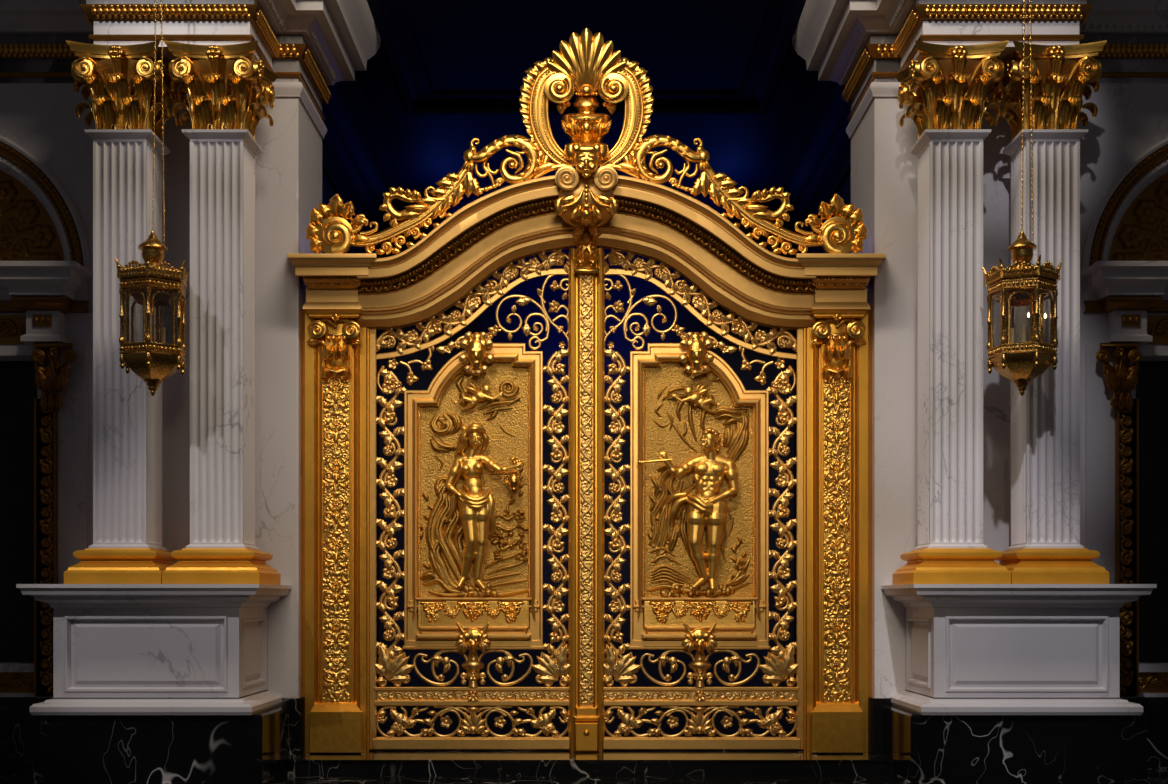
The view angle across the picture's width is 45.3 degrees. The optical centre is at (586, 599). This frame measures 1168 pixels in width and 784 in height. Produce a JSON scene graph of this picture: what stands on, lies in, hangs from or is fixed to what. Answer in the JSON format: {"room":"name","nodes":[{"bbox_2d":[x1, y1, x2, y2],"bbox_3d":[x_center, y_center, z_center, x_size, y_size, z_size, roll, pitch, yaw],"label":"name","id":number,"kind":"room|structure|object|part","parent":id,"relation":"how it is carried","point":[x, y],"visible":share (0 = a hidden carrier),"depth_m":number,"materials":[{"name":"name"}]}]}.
{"room":"palace entrance hall","nodes":[
{"label":"palace entrance hall","id":0,"kind":"room"},
{"bbox_2d":[0,59,321,697],"bbox_3d":[-5.930,-2.764,14.525,6.140,8.272,1.250,0,0,0],"label":"wall","id":1,"kind":"structure","parent":0,"point":[41,118],"depth_m":13.90,"materials":[{"name":"white stone"}]},
{"bbox_2d":[0,135,91,697],"bbox_3d":[-6.430,-1.883,13.850,3.040,5.709,0.820,0,0,0],"label":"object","id":2,"kind":"structure","parent":1,"relation":"in","point":[45,260],"depth_m":13.86,"materials":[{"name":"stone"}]},
{"bbox_3d":[-6.424,0.799,14.035,1.996,0.328,0.330,0,0,0],"label":"sill","id":3,"kind":"part","parent":2,"relation":"part of","materials":[{"name":"white stone"}]},
{"bbox_3d":[-6.424,-0.878,14.240,2.100,3.200,0.040,0,0,0],"label":"dark pane","id":4,"kind":"part","parent":2,"relation":"part of","materials":[{"name":"black glass"}]},
{"bbox_3d":[-6.440,-2.899,13.860,3.020,0.099,0.080,0,0,0],"label":"gilded frieze moulding","id":5,"kind":"part","parent":2,"relation":"part of","materials":[{"name":"gold metal"}]},
{"bbox_2d":[0,697,302,783],"bbox_3d":[-5.915,1.322,13.920,6.170,0.700,2.560,0,0,0],"label":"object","id":6,"kind":"structure","parent":1,"relation":"attached to","point":[52,749],"depth_m":12.66,"materials":[{"name":"black stone"}]},
{"bbox_2d":[16,584,291,714],"bbox_3d":[-4.010,0.448,13.204,2.170,1.181,1.388,0,0,0],"label":"pedestal","id":7,"kind":"object","parent":6,"relation":"on","point":[119,649],"visible":1,"depth_m":12.75,"materials":[{"name":"white stone"}]},
{"bbox_2d":[64,40,182,583],"bbox_3d":[-4.335,-2.637,13.247,0.898,4.984,0.898,0,0,0],"label":"fluted column","id":8,"kind":"structure","parent":7,"relation":"on","point":[126,548],"depth_m":13.02,"materials":[{"name":"white stone"}]},
{"bbox_2d":[162,40,280,584],"bbox_3d":[-3.437,-2.637,13.247,0.898,4.984,0.898,0,0,0],"label":"fluted column","id":9,"kind":"structure","parent":7,"relation":"on","point":[227,89],"depth_m":13.02,"materials":[{"name":"white stone"}]},
{"bbox_2d":[115,1,189,395],"bbox_3d":[-3.864,-3.849,12.480,0.643,4.061,0.680,0,0,0],"label":"lantern","id":10,"kind":"object","parent":1,"relation":"hanging from","point":[150,283],"visible":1,"depth_m":12.33,"materials":[{"name":"gold metal"}]},
{"bbox_3d":[-4.082,-2.491,12.303,0.054,0.472,0.051,0,0,0],"label":"corner post","id":11,"kind":"part","parent":10,"relation":"part of","materials":[{"name":"gold metal"}]},
{"bbox_3d":[-4.099,-2.484,12.442,0.022,0.457,0.214,0,0,-9],"label":"pane frame","id":12,"kind":"part","parent":10,"relation":"part of","materials":[{"name":"gold metal"}]},
{"bbox_3d":[-4.127,-2.491,12.580,0.054,0.472,0.051,0,0,0],"label":"corner post","id":13,"kind":"part","parent":10,"relation":"part of","materials":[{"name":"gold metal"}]},
{"bbox_3d":[-3.949,-2.484,12.259,0.213,0.457,0.023,0,0,21],"label":"pane frame","id":14,"kind":"part","parent":10,"relation":"part of","materials":[{"name":"gold metal"}]},
{"bbox_3d":[-4.014,-2.484,12.664,0.214,0.457,0.022,0,0,-39],"label":"pane frame","id":15,"kind":"part","parent":10,"relation":"part of","materials":[{"name":"gold metal"}]},
{"bbox_3d":[-3.820,-2.491,12.203,0.054,0.472,0.051,0,0,0],"label":"corner post","id":16,"kind":"part","parent":10,"relation":"part of","materials":[{"name":"gold metal"}]},
{"bbox_3d":[-3.864,-3.062,12.480,0.392,0.401,0.392,0,0,0],"label":"crown","id":17,"kind":"part","parent":10,"relation":"part of","materials":[{"name":"gold metal"}]},
{"bbox_3d":[-3.864,-2.057,12.480,0.533,0.210,0.563,0,0,0],"label":"lamp shade","id":18,"kind":"part","parent":10,"relation":"part of","materials":[{"name":"gold metal"}]},
{"bbox_3d":[-3.849,-4.576,12.480,0.048,2.620,0.018,0,0,0],"label":"chain","id":19,"kind":"part","parent":10,"relation":"part of","materials":[{"name":"gold metal"}]},
{"bbox_3d":[-3.909,-2.491,12.757,0.054,0.472,0.051,0,0,0],"label":"corner post","id":20,"kind":"part","parent":10,"relation":"part of","materials":[{"name":"gold metal"}]},
{"bbox_3d":[-3.780,-4.509,12.480,0.048,2.754,0.018,0,0,0],"label":"chain","id":21,"kind":"part","parent":10,"relation":"part of","materials":[{"name":"gold metal"}]},
{"bbox_3d":[-3.715,-2.484,12.296,0.214,0.457,0.022,0,0,-39],"label":"pane frame","id":22,"kind":"part","parent":10,"relation":"part of","materials":[{"name":"gold metal"}]},
{"bbox_2d":[161,327,165,342],"bbox_3d":[-3.775,-2.340,12.498,0.080,0.187,0.080,0,0,0],"label":"candle","id":23,"kind":"object","parent":10,"relation":"on","point":[163,330],"depth_m":12.48,"materials":[{"name":"white wax"}]},
{"bbox_3d":[-3.780,-2.484,12.701,0.213,0.457,0.023,0,0,21],"label":"pane frame","id":24,"kind":"part","parent":10,"relation":"part of","materials":[{"name":"gold metal"}]},
{"bbox_3d":[-3.602,-2.491,12.380,0.054,0.472,0.051,0,0,0],"label":"corner post","id":25,"kind":"part","parent":10,"relation":"part of","materials":[{"name":"gold metal"}]},
{"bbox_3d":[-3.630,-2.484,12.518,0.022,0.457,0.214,0,0,-9],"label":"pane frame","id":26,"kind":"part","parent":10,"relation":"part of","materials":[{"name":"gold metal"}]},
{"bbox_3d":[-3.647,-2.491,12.657,0.054,0.472,0.051,0,0,0],"label":"corner post","id":27,"kind":"part","parent":10,"relation":"part of","materials":[{"name":"gold metal"}]},
{"bbox_2d":[0,0,380,138],"bbox_3d":[-5.655,-5.945,14.065,6.690,1.910,3.270,0,0,0],"label":"entablature","id":28,"kind":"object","parent":1,"relation":"attached to","point":[332,40],"depth_m":13.76,"materials":[{"name":"white stone"}]},
{"bbox_3d":[-5.655,-6.250,14.065,6.690,1.300,3.270,0,0,0],"label":"cornice","id":29,"kind":"part","parent":28,"relation":"part of","materials":[{"name":"white stone"}]},
{"bbox_3d":[-2.962,-5.061,14.498,0.315,0.141,1.305,0,0,0],"label":"moulding","id":30,"kind":"part","parent":28,"relation":"part of","materials":[{"name":"white stone"}]},
{"bbox_3d":[-2.854,-5.655,14.065,0.307,0.083,2.145,0,0,0],"label":"egg moulding","id":31,"kind":"part","parent":28,"relation":"part of","materials":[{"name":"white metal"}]},
{"bbox_2d":[322,172,378,686],"bbox_3d":[-3.450,-2.414,18.875,0.300,8.172,7.450,0,0,0],"label":"wall","id":32,"kind":"structure","parent":0,"point":[328,192],"depth_m":22.00,"materials":[{"name":"blue paint"}]},
{"bbox_2d":[322,73,405,257],"bbox_3d":[-3.075,-5.925,18.725,0.450,1.150,7.150,0,0,0],"label":"trim","id":33,"kind":"structure","parent":32,"relation":"attached to","point":[358,163],"depth_m":18.82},
{"bbox_2d":[0,706,1167,783],"bbox_3d":[0.000,1.772,10.800,18.000,0.200,23.600,0,0,0],"label":"floor","id":34,"kind":"structure","parent":0,"point":[7,776],"depth_m":13.26,"materials":[{"name":"black stone"}]},
{"bbox_2d":[355,0,817,191],"bbox_3d":[0.000,-6.600,18.850,7.200,0.200,7.500,0,0,0],"label":"ceiling","id":35,"kind":"structure","parent":0,"point":[469,45],"depth_m":17.25,"materials":[{"name":"blue paint"}]},
{"bbox_2d":[367,0,805,114],"bbox_3d":[0.000,-6.455,16.675,4.800,0.090,3.750,0,0,0],"label":"trim","id":36,"kind":"structure","parent":35,"relation":"attached to","point":[389,45],"depth_m":17.96,"materials":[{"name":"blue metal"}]},
{"bbox_2d":[403,0,769,95],"bbox_3d":[0.000,-6.485,16.450,3.960,0.030,3.060,0,0,0],"label":"trim","id":37,"kind":"structure","parent":35,"relation":"attached to","point":[406,2],"depth_m":17.38,"materials":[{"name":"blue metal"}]},
{"bbox_2d":[379,192,793,686],"bbox_3d":[0.000,-2.414,22.450,7.200,8.172,0.300,0,0,0],"label":"wall","id":38,"kind":"structure","parent":0,"point":[487,319],"depth_m":22.30,"materials":[{"name":"blue paint"}]},
{"bbox_2d":[794,172,850,686],"bbox_3d":[3.450,-2.414,18.875,0.300,8.172,7.450,0,0,0],"label":"wall","id":39,"kind":"structure","parent":0,"point":[844,192],"depth_m":22.11,"materials":[{"name":"blue paint"}]},
{"bbox_2d":[767,73,850,257],"bbox_3d":[3.075,-5.925,18.725,0.450,1.150,7.150,0,0,0],"label":"trim","id":40,"kind":"structure","parent":39,"relation":"attached to","point":[814,163],"depth_m":18.83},
{"bbox_2d":[851,59,1167,697],"bbox_3d":[5.930,-2.764,14.525,6.140,8.272,1.250,0,0,0],"label":"wall","id":41,"kind":"structure","parent":0,"point":[1131,118],"depth_m":13.90,"materials":[{"name":"white stone"}]},
{"bbox_2d":[278,736,894,775],"bbox_3d":[0.000,1.596,14.450,5.874,0.152,2.284,0,0,0],"label":"floor","id":42,"kind":"structure","parent":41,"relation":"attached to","point":[371,762],"depth_m":13.32,"materials":[{"name":"black stone"}]},
{"bbox_2d":[287,28,892,752],"bbox_3d":[0.000,-1.999,13.709,6.040,7.084,0.903,0,0,0],"label":"surround","id":43,"kind":"object","parent":42,"relation":"on","point":[586,209],"visible":1,"depth_m":13.91,"materials":[{"name":"gold metal"}]},
{"bbox_3d":[-2.540,-0.700,14.035,0.715,4.486,0.250,0,0,0],"label":"post","id":44,"kind":"part","parent":43,"relation":"part of","materials":[{"name":"gold metal"}]},
{"bbox_2d":[369,246,572,749],"bbox_3d":[-1.160,-1.075,14.044,2.089,5.184,0.342,0,0,3],"label":"gate leaf","id":45,"kind":"object","parent":43,"relation":"attached to","point":[472,492],"visible":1,"depth_m":14.09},
{"bbox_2d":[446,460,495,537],"bbox_3d":[-1.162,-1.020,13.986,0.514,0.801,0.231,0,0,0],"label":"drapery","id":46,"kind":"object","parent":45,"relation":"hanging from","point":[470,484],"depth_m":13.98,"materials":[{"name":"gold metal"}]},
{"bbox_2d":[460,653,485,701],"bbox_3d":[-1.141,0.774,14.098,0.245,0.504,0.220,0,0,44],"label":"vase","id":47,"kind":"object","parent":45,"relation":"on","point":[472,664],"depth_m":14.06,"materials":[{"name":"gold metal"}]},
{"bbox_3d":[-1.142,-1.050,14.100,1.439,3.102,0.140,0,0,0],"label":"panel frame","id":48,"kind":"part","parent":45,"relation":"part of","materials":[{"name":"gold metal"}]},
{"bbox_3d":[-1.143,0.964,14.077,1.934,0.098,0.052,0,0,0],"label":"carved rail","id":49,"kind":"part","parent":45,"relation":"part of","materials":[{"name":"gold metal"}]},
{"bbox_3d":[-1.134,-1.204,14.105,1.110,2.407,0.090,0,0,0],"label":"relief panel","id":50,"kind":"part","parent":45,"relation":"part of","materials":[{"name":"gold metal"}]},
{"bbox_3d":[-0.789,-4.295,13.665,0.690,0.501,0.134,0,0,0],"label":"curling arm","id":51,"kind":"part","parent":43,"relation":"part of"},
{"bbox_2d":[574,232,598,272],"bbox_3d":[0.000,-3.493,13.922,0.256,0.494,0.195,0,0,0],"label":"pendant","id":52,"kind":"object","parent":43,"relation":"attached to","point":[586,254],"depth_m":13.88,"materials":[{"name":"gold metal"}]},
{"bbox_3d":[0.000,-3.717,13.830,4.639,1.197,0.640,0,0,0],"label":"arched cornice","id":53,"kind":"part","parent":43,"relation":"part of","materials":[{"name":"gold metal"}]},
{"bbox_3d":[0.789,-4.295,13.665,0.690,0.501,0.134,0,0,0],"label":"curling arm","id":54,"kind":"part","parent":43,"relation":"part of"},
{"bbox_2d":[600,246,803,749],"bbox_3d":[1.151,-1.075,14.040,2.083,5.184,0.350,0,0,3],"label":"gate leaf","id":55,"kind":"object","parent":43,"relation":"attached to","point":[700,492],"visible":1,"depth_m":14.09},
{"bbox_3d":[0.678,-1.380,13.942,0.348,0.058,0.050,0,0,8],"label":"held rod","id":56,"kind":"part","parent":55,"relation":"part of","materials":[{"name":"gold metal"}]},
{"bbox_2d":[665,492,713,523],"bbox_3d":[1.020,-0.919,13.978,0.509,0.317,0.123,0,0,23],"label":"drapery","id":57,"kind":"object","parent":55,"relation":"hanging from","point":[680,507],"depth_m":13.98,"materials":[{"name":"gold metal"}]},
{"bbox_3d":[1.138,-1.204,14.105,1.110,2.407,0.091,0,0,0],"label":"relief panel","id":58,"kind":"part","parent":55,"relation":"part of","materials":[{"name":"gold metal"}]},
{"bbox_3d":[1.142,-1.050,14.100,1.439,3.102,0.140,0,0,0],"label":"panel frame","id":59,"kind":"part","parent":55,"relation":"part of","materials":[{"name":"gold metal"}]},
{"bbox_2d":[687,653,712,701],"bbox_3d":[1.141,0.774,14.098,0.245,0.504,0.220,0,0,-44],"label":"vase","id":60,"kind":"object","parent":55,"relation":"on","point":[699,664],"depth_m":14.06,"materials":[{"name":"gold metal"}]},
{"bbox_3d":[1.143,0.964,14.077,1.934,0.098,0.052,0,0,0],"label":"carved rail","id":61,"kind":"part","parent":55,"relation":"part of","materials":[{"name":"gold metal"}]},
{"bbox_3d":[2.540,-0.700,14.035,0.715,4.486,0.250,0,0,0],"label":"post","id":62,"kind":"part","parent":43,"relation":"part of","materials":[{"name":"gold metal"}]},
{"bbox_2d":[792,0,1167,138],"bbox_3d":[5.655,-5.945,14.065,6.690,1.910,3.270,0,0,0],"label":"entablature","id":63,"kind":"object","parent":41,"relation":"attached to","point":[840,40],"depth_m":13.73,"materials":[{"name":"white stone"}]},
{"bbox_3d":[2.962,-5.061,14.498,0.315,0.141,1.305,0,0,0],"label":"moulding","id":64,"kind":"part","parent":63,"relation":"part of","materials":[{"name":"white stone"}]},
{"bbox_3d":[5.655,-6.250,14.065,6.690,1.300,3.270,0,0,0],"label":"cornice","id":65,"kind":"part","parent":63,"relation":"part of","materials":[{"name":"white stone"}]},
{"bbox_3d":[5.975,-5.655,13.353,6.024,0.083,1.069,0,0,0],"label":"egg moulding","id":66,"kind":"part","parent":63,"relation":"part of","materials":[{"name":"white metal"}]},
{"bbox_2d":[870,697,1167,783],"bbox_3d":[5.915,1.322,13.920,6.170,0.700,2.560,0,0,0],"label":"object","id":67,"kind":"structure","parent":41,"relation":"attached to","point":[925,749],"depth_m":12.66,"materials":[{"name":"black stone"}]},
{"bbox_2d":[881,584,1156,714],"bbox_3d":[4.010,0.448,13.204,2.170,1.181,1.388,0,0,0],"label":"pedestal","id":68,"kind":"object","parent":67,"relation":"on","point":[971,649],"visible":1,"depth_m":12.75,"materials":[{"name":"white stone"}]},
{"bbox_2d":[892,40,1010,584],"bbox_3d":[3.437,-2.637,13.247,0.898,4.984,0.898,0,0,0],"label":"fluted column","id":69,"kind":"structure","parent":68,"relation":"on","point":[945,89],"depth_m":13.00,"materials":[{"name":"white stone"}]},
{"bbox_2d":[990,40,1108,583],"bbox_3d":[4.335,-2.637,13.247,0.898,4.984,0.898,0,0,0],"label":"fluted column","id":70,"kind":"structure","parent":68,"relation":"on","point":[1045,548],"depth_m":13.02,"materials":[{"name":"white stone"}]},
{"bbox_2d":[982,0,1062,395],"bbox_3d":[3.882,-3.849,12.480,0.643,4.061,0.680,0,0,0],"label":"lantern","id":71,"kind":"object","parent":41,"relation":"hanging from","point":[1025,283],"visible":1,"depth_m":12.35,"materials":[{"name":"gold metal"}]},
{"bbox_3d":[3.620,-2.491,12.580,0.054,0.472,0.051,0,0,0],"label":"corner post","id":72,"kind":"part","parent":71,"relation":"part of","materials":[{"name":"gold metal"}]},
{"bbox_3d":[3.648,-2.484,12.442,0.022,0.457,0.214,0,0,-9],"label":"pane frame","id":73,"kind":"part","parent":71,"relation":"part of","materials":[{"name":"gold metal"}]},
{"bbox_3d":[3.733,-2.484,12.664,0.214,0.457,0.022,0,0,-39],"label":"pane frame","id":74,"kind":"part","parent":71,"relation":"part of","materials":[{"name":"gold metal"}]},
{"bbox_3d":[3.664,-2.491,12.303,0.054,0.472,0.051,0,0,0],"label":"corner post","id":75,"kind":"part","parent":71,"relation":"part of","materials":[{"name":"gold metal"}]},
{"bbox_3d":[3.837,-2.491,12.757,0.054,0.472,0.051,0,0,0],"label":"corner post","id":76,"kind":"part","parent":71,"relation":"part of","materials":[{"name":"gold metal"}]},
{"bbox_2d":[1010,328,1014,342],"bbox_3d":[3.811,-2.340,12.525,0.080,0.187,0.080,0,0,0],"label":"candle","id":77,"kind":"object","parent":71,"relation":"on","point":[1012,331],"depth_m":12.51,"materials":[{"name":"white wax"}]},
{"bbox_3d":[3.798,-2.484,12.259,0.213,0.457,0.023,0,0,21],"label":"pane frame","id":78,"kind":"part","parent":71,"relation":"part of","materials":[{"name":"gold metal"}]},
{"bbox_3d":[3.882,-3.062,12.480,0.392,0.401,0.392,0,0,0],"label":"crown","id":79,"kind":"part","parent":71,"relation":"part of","materials":[{"name":"gold metal"}]},
{"bbox_3d":[3.882,-2.057,12.480,0.533,0.210,0.563,0,0,0],"label":"lamp shade","id":80,"kind":"part","parent":71,"relation":"part of","materials":[{"name":"gold metal"}]},
{"bbox_3d":[3.967,-2.484,12.701,0.213,0.457,0.023,0,0,21],"label":"pane frame","id":81,"kind":"part","parent":71,"relation":"part of","materials":[{"name":"gold metal"}]},
{"bbox_3d":[3.897,-4.576,12.480,0.048,2.620,0.018,0,0,0],"label":"chain","id":82,"kind":"part","parent":71,"relation":"part of","materials":[{"name":"gold metal"}]},
{"bbox_2d":[1022,325,1025,341],"bbox_3d":[3.873,-2.340,12.400,0.080,0.187,0.080,0,0,0],"label":"candle","id":83,"kind":"object","parent":71,"relation":"on","point":[1023,327],"depth_m":12.38,"materials":[{"name":"white wax"}]},
{"bbox_3d":[3.967,-4.509,12.480,0.048,2.754,0.018,0,0,0],"label":"chain","id":84,"kind":"part","parent":71,"relation":"part of","materials":[{"name":"gold metal"}]},
{"bbox_3d":[3.927,-2.491,12.203,0.054,0.472,0.051,0,0,0],"label":"corner post","id":85,"kind":"part","parent":71,"relation":"part of","materials":[{"name":"gold metal"}]},
{"bbox_3d":[4.117,-2.484,12.518,0.022,0.457,0.214,0,0,-9],"label":"pane frame","id":86,"kind":"part","parent":71,"relation":"part of","materials":[{"name":"gold metal"}]},
{"bbox_3d":[4.032,-2.484,12.296,0.170,0.457,0.143,0,0,0],"label":"pane frame","id":87,"kind":"part","parent":71,"relation":"part of","materials":[{"name":"gold metal"}]},
{"bbox_3d":[4.145,-2.491,12.380,0.054,0.472,0.051,0,0,0],"label":"corner post","id":88,"kind":"part","parent":71,"relation":"part of","materials":[{"name":"gold metal"}]},
{"bbox_2d":[1081,137,1167,697],"bbox_3d":[6.430,-1.883,13.850,3.040,5.709,0.820,0,0,0],"label":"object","id":89,"kind":"structure","parent":41,"relation":"in","point":[1125,258],"depth_m":13.86,"materials":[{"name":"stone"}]},
{"bbox_3d":[6.440,-2.899,13.860,3.020,0.099,0.080,0,0,0],"label":"gilded frieze moulding","id":90,"kind":"part","parent":89,"relation":"part of","materials":[{"name":"gold metal"}]},
{"bbox_3d":[6.424,-0.878,14.240,2.100,3.200,0.040,0,0,0],"label":"dark pane","id":91,"kind":"part","parent":89,"relation":"part of","materials":[{"name":"black glass"}]},
{"bbox_3d":[6.424,0.799,14.035,1.996,0.328,0.330,0,0,0],"label":"sill","id":92,"kind":"part","parent":89,"relation":"part of","materials":[{"name":"white stone"}]}
]}

